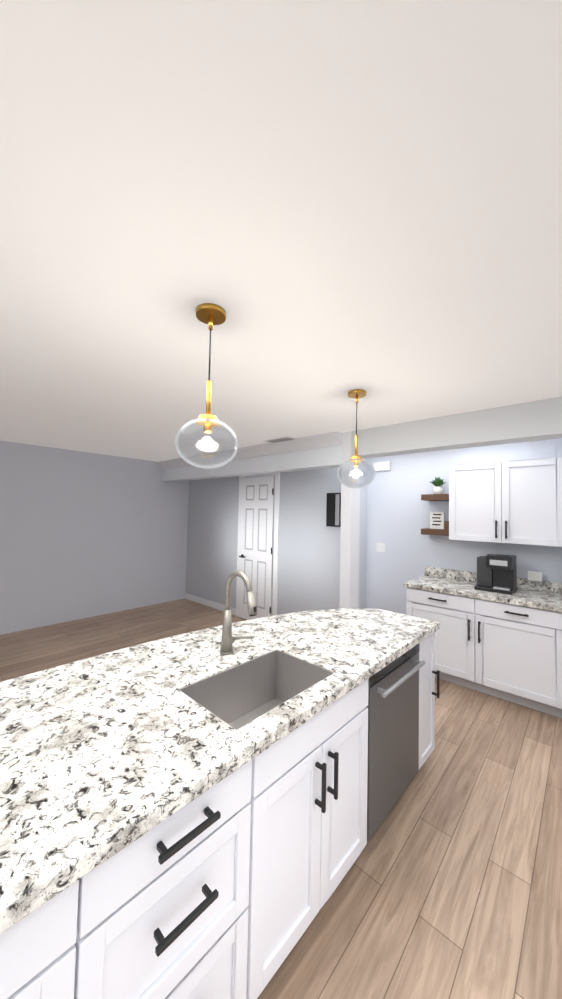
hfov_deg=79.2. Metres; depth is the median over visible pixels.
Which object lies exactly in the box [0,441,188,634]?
wall
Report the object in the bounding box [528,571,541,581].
electrical outlet
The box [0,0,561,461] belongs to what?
ceiling
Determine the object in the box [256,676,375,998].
base cabinet
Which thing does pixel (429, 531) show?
shelf
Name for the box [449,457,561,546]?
upper cabinet
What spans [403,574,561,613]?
countertop
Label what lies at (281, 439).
ceiling vent
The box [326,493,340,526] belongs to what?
wall picture
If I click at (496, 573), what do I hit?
coffee maker
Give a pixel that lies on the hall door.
(258, 532)
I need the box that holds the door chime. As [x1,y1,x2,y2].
[373,461,390,470]
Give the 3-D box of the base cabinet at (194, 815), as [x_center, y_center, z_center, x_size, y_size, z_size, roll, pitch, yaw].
[-0.511,1.205,1.090,0.703,0.867,0.477,-1,-3,43]
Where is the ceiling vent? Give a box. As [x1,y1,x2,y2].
[265,436,295,442]
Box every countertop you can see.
[0,608,439,939]
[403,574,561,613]
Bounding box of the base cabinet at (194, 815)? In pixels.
[88,760,259,998]
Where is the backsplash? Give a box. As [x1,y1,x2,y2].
[425,566,561,593]
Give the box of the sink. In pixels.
[192,652,323,719]
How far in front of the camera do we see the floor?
1.56 m
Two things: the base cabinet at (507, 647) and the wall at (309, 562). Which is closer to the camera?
the base cabinet at (507, 647)
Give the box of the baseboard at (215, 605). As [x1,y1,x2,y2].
[185,593,235,614]
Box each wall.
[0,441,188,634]
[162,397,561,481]
[185,458,366,614]
[366,438,561,614]
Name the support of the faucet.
on the countertop at (98, 753)
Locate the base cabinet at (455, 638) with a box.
[403,586,474,689]
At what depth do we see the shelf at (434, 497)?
3.74 m
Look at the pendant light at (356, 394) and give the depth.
2.30 m
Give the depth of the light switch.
4.38 m
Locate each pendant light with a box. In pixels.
[175,303,237,468]
[337,389,374,487]
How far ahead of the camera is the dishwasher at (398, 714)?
1.77 m
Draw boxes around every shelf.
[421,494,448,500]
[421,528,448,535]
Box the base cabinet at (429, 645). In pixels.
[424,636,439,762]
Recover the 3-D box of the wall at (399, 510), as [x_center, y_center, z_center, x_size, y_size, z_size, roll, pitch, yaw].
[1.989,0.577,3.826,2.200,2.440,0.100,-1,-3,42]
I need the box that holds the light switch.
[376,543,384,551]
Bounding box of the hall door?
[236,473,279,619]
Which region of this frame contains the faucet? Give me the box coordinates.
[220,570,256,654]
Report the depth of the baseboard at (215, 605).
5.74 m
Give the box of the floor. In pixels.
[0,599,561,998]
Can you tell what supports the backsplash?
attached to the wall at (399, 510)
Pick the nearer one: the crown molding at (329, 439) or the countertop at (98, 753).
the countertop at (98, 753)
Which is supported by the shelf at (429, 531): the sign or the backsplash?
the sign
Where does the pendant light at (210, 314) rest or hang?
hanging from the ceiling
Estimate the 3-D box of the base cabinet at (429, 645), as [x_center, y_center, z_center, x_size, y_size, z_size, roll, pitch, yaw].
[0.650,1.279,2.338,0.703,0.867,0.275,-1,-3,43]
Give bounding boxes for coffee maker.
[474,554,516,594]
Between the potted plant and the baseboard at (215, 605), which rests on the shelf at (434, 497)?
the potted plant
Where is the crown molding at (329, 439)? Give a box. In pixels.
[158,431,341,469]
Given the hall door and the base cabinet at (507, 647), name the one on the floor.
the base cabinet at (507, 647)
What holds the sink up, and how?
in the countertop at (98, 753)
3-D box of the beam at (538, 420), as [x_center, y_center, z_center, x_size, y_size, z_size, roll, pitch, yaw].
[0.197,-0.512,3.998,5.931,0.326,0.187,-1,-3,42]
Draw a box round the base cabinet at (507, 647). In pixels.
[475,598,561,717]
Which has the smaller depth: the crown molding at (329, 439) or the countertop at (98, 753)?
the countertop at (98, 753)
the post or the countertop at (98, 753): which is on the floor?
the post
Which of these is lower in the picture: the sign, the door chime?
the sign
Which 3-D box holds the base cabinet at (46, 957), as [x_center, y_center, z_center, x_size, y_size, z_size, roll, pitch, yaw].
[-1.086,1.169,0.472,0.703,0.867,1.212,-1,-3,43]
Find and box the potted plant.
[429,477,445,493]
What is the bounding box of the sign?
[430,512,448,528]
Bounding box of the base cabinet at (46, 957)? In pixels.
[0,876,91,998]
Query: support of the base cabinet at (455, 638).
on the floor
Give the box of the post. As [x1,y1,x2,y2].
[339,432,359,608]

